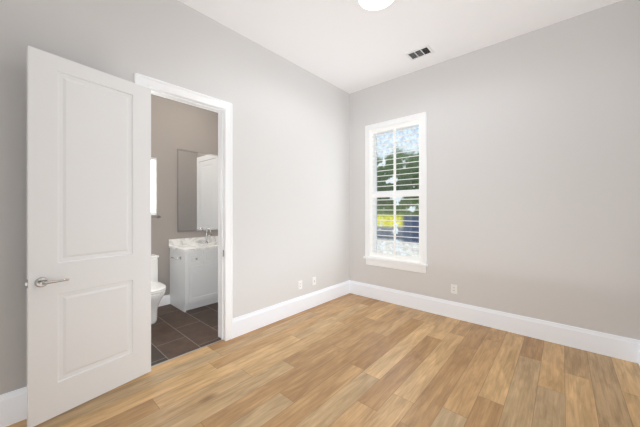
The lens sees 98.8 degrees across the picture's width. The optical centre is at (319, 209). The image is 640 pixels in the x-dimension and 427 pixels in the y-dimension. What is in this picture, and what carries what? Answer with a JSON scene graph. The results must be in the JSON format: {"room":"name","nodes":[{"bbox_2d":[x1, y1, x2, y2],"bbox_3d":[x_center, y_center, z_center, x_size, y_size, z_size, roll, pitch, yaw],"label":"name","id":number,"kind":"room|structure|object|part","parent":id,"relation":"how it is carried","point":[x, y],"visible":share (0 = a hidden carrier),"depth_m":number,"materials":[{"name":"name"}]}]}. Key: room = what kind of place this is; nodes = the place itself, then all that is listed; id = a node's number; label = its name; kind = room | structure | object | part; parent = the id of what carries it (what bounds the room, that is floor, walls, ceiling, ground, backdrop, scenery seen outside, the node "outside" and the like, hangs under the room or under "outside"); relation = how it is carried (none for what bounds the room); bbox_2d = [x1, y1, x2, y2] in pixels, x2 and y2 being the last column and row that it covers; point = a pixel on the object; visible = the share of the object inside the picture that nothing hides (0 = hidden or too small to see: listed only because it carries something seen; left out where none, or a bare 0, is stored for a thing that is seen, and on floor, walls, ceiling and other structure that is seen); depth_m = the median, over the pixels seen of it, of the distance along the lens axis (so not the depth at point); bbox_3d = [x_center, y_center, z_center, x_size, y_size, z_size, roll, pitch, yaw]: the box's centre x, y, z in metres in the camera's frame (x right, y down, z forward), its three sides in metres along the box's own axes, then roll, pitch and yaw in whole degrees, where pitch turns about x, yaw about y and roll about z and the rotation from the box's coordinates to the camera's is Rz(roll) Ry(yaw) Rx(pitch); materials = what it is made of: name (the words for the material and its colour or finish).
{"room":"empty bedroom","nodes":[
{"label":"empty bedroom","id":0,"kind":"room"},
{"bbox_2d":[0,0,349,394],"bbox_3d":[-1.021,-0.289,3.059,0.120,3.400,4.465,0,0,42],"label":"wall","id":1,"kind":"structure","parent":0,"point":[290,175],"depth_m":3.07,"materials":[{"name":"grey paint"}]},
{"bbox_2d":[0,386,26,426],"bbox_3d":[-1.963,1.306,1.892,0.018,0.210,1.167,0,0,42],"label":"baseboard","id":2,"kind":"structure","parent":1,"relation":"attached to","point":[13,407],"depth_m":1.81,"materials":[{"name":"white wood"}]},
{"bbox_2d":[25,45,150,426],"bbox_3d":[-1.672,0.173,2.057,0.158,2.435,0.751,0,0,32],"label":"door","id":3,"kind":"structure","parent":1,"relation":"in","point":[88,283],"depth_m":1.98,"materials":[{"name":"white wood"}]},
{"bbox_3d":[-1.819,0.471,1.822,0.158,0.066,0.196,0,0,32],"label":"lever handle","id":4,"kind":"part","parent":3,"relation":"part of","materials":[{"name":"silver metal"}]},
{"bbox_2d":[134,73,231,340],"bbox_3d":[-1.325,0.123,2.716,0.172,2.575,0.921,0,0,42],"label":"door frame","id":5,"kind":"structure","parent":1,"relation":"attached to","point":[149,82],"depth_m":2.97,"materials":[{"name":"white wood"}]},
{"bbox_2d":[232,280,351,338],"bbox_3d":[-0.237,1.306,3.840,0.018,0.210,2.208,0,0,42],"label":"baseboard","id":6,"kind":"structure","parent":1,"relation":"attached to","point":[246,323],"depth_m":3.58,"materials":[{"name":"white wood"}]},
{"bbox_2d":[298,280,301,289],"bbox_3d":[-0.274,1.041,3.805,0.008,0.116,0.072,0,0,42],"label":"wall outlet","id":7,"kind":"object","parent":1,"relation":"attached to","point":[299,284],"visible":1,"depth_m":3.80,"materials":[{"name":"white plastic"}]},
{"bbox_2d":[312,277,315,284],"bbox_3d":[-0.084,1.041,4.019,0.008,0.116,0.072,0,0,42],"label":"wall outlet","id":8,"kind":"object","parent":1,"relation":"attached to","point":[313,280],"visible":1,"depth_m":4.01,"materials":[{"name":"white plastic"}]},
{"bbox_2d":[151,94,217,295],"bbox_3d":[-2.361,-0.289,4.110,0.120,3.400,2.660,0,0,42],"label":"wall","id":9,"kind":"structure","parent":0,"point":[175,125],"depth_m":4.13,"materials":[{"name":"grey paint"}]},
{"bbox_2d":[151,158,155,214],"bbox_3d":[-2.620,-0.344,3.788,0.040,0.830,0.635,0,0,42],"label":"window","id":10,"kind":"structure","parent":9,"relation":"in","point":[153,186],"depth_m":4.00,"materials":[{"name":"white"}]},
{"bbox_2d":[158,295,169,306],"bbox_3d":[-1.725,1.341,3.546,1.580,0.140,2.420,0,0,42],"label":"baseboard","id":11,"kind":"structure","parent":9,"relation":"attached to","point":[165,299],"depth_m":4.07,"materials":[{"name":"white wood"}]},
{"bbox_2d":[177,149,217,231],"bbox_3d":[-1.905,-0.299,4.521,0.015,1.270,0.850,0,0,42],"label":"bathroom mirror","id":12,"kind":"object","parent":9,"relation":"attached to","point":[197,191],"visible":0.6,"depth_m":4.42,"materials":[{"name":"silver mirror"}]},
{"bbox_2d":[151,302,220,365],"bbox_3d":[-1.712,1.451,3.535,1.715,0.080,2.520,0,0,42],"label":"floor","id":13,"kind":"structure","parent":0,"point":[175,332],"depth_m":3.18,"materials":[{"name":"tile"}]},
{"bbox_2d":[151,254,165,323],"bbox_3d":[-2.261,1.022,3.540,0.770,0.778,0.450,0,0,42],"label":"toilet","id":14,"kind":"object","parent":13,"relation":"on","point":[158,289],"visible":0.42,"depth_m":3.42,"materials":[{"name":"white ceramic"}]},
{"bbox_3d":[-2.471,0.649,3.726,0.209,0.032,0.450,0,0,42],"label":"tank lid","id":15,"kind":"part","parent":14,"relation":"part of","materials":[{"name":"white ceramic"}]},
{"bbox_3d":[-2.199,0.985,3.486,0.606,0.050,0.378,0,0,42],"label":"seat lid","id":16,"kind":"part","parent":14,"relation":"part of","materials":[{"name":"white ceramic"}]},
{"bbox_2d":[169,228,217,311],"bbox_3d":[-1.705,0.849,4.305,0.595,1.125,1.153,0,0,42],"label":"bathroom vanity","id":17,"kind":"object","parent":13,"relation":"on","point":[193,272],"visible":0.52,"depth_m":3.96,"materials":[{"name":"white paint"}]},
{"bbox_2d":[204,228,212,243],"bbox_3d":[-1.781,0.413,4.453,0.180,0.255,0.119,0,0,42],"label":"faucet","id":18,"kind":"object","parent":17,"relation":"on","point":[207,240],"depth_m":4.48,"materials":[{"name":"silver metal"}]},
{"bbox_2d":[6,293,639,426],"bbox_3d":[0.293,1.451,1.975,3.355,0.080,4.445,0,0,42],"label":"floor","id":19,"kind":"structure","parent":0,"point":[350,360],"depth_m":2.26,"materials":[{"name":"brown wood"}]},
{"bbox_2d":[151,339,222,366],"bbox_3d":[-1.299,1.409,2.708,0.016,0.004,0.739,0,0,42],"label":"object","id":20,"kind":"structure","parent":19,"relation":"on","point":[186,353],"depth_m":2.69,"materials":[{"name":"wood"}]},
{"bbox_2d":[178,0,620,93],"bbox_3d":[-0.335,-2.049,2.559,5.210,0.120,4.625,0,0,42],"label":"ceiling","id":21,"kind":"structure","parent":0,"point":[349,46],"depth_m":2.99,"materials":[{"name":"white paint"}]},
{"bbox_2d":[357,0,393,10],"bbox_3d":[0.524,-1.972,2.522,0.370,0.034,0.370,0,0,42],"label":"recessed light","id":22,"kind":"object","parent":21,"relation":"in","point":[373,5],"visible":0.92,"depth_m":2.61,"materials":[{"name":"white plastic"}]},
{"bbox_2d":[405,45,433,60],"bbox_3d":[1.260,-1.985,3.473,0.295,0.008,0.210,0,0,42],"label":"ceiling vent","id":23,"kind":"object","parent":21,"relation":"in","point":[423,51],"visible":1,"depth_m":3.47,"materials":[{"name":"white metal"}]},
{"bbox_2d":[350,0,639,339],"bbox_3d":[1.782,-0.289,3.666,3.510,3.400,0.160,0,0,42],"label":"wall","id":24,"kind":"structure","parent":0,"point":[532,174],"depth_m":3.05,"materials":[{"name":"grey paint"}]},
{"bbox_2d":[363,112,427,272],"bbox_3d":[1.155,-0.242,4.188,1.020,2.246,0.210,0,0,42],"label":"window","id":25,"kind":"structure","parent":24,"relation":"in","point":[410,263],"depth_m":4.16,"materials":[{"name":"white wood"}]},
{"bbox_3d":[1.155,0.816,4.188,1.020,0.130,0.210,0,0,42],"label":"sill","id":26,"kind":"part","parent":25,"relation":"part of","materials":[{"name":"white wood"}]},
{"bbox_3d":[1.198,-0.267,4.236,0.732,1.943,0.006,0,0,42],"label":"glass pane","id":27,"kind":"part","parent":25,"relation":"part of","materials":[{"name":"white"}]},
{"bbox_2d":[451,284,456,293],"bbox_3d":[1.749,1.033,3.581,0.072,0.116,0.008,0,0,42],"label":"outlet","id":28,"kind":"object","parent":24,"relation":"attached to","point":[453,288],"visible":1,"depth_m":3.58,"materials":[{"name":"white plastic"}]},
{"bbox_2d":[352,281,635,362],"bbox_3d":[1.712,1.306,3.609,3.240,0.210,0.018,0,0,42],"label":"baseboard","id":29,"kind":"structure","parent":24,"relation":"attached to","point":[619,347],"depth_m":3.14,"materials":[{"name":"white wood"}]},
{"bbox_2d":[636,340,639,365],"bbox_3d":[1.504,1.306,0.901,0.018,0.210,4.345,0,0,42],"label":"baseboard","id":30,"kind":"structure","parent":24,"relation":"attached to","point":[637,341],"depth_m":2.52,"materials":[{"name":"white wood"}]},
{"label":"outside","id":31,"kind":"structure","parent":0,"visible":0},
{"bbox_2d":[377,126,418,256],"bbox_3d":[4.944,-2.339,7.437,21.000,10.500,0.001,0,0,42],"label":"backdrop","id":32,"kind":"structure","parent":31,"point":[381,215],"depth_m":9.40,"materials":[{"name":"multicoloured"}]}
]}

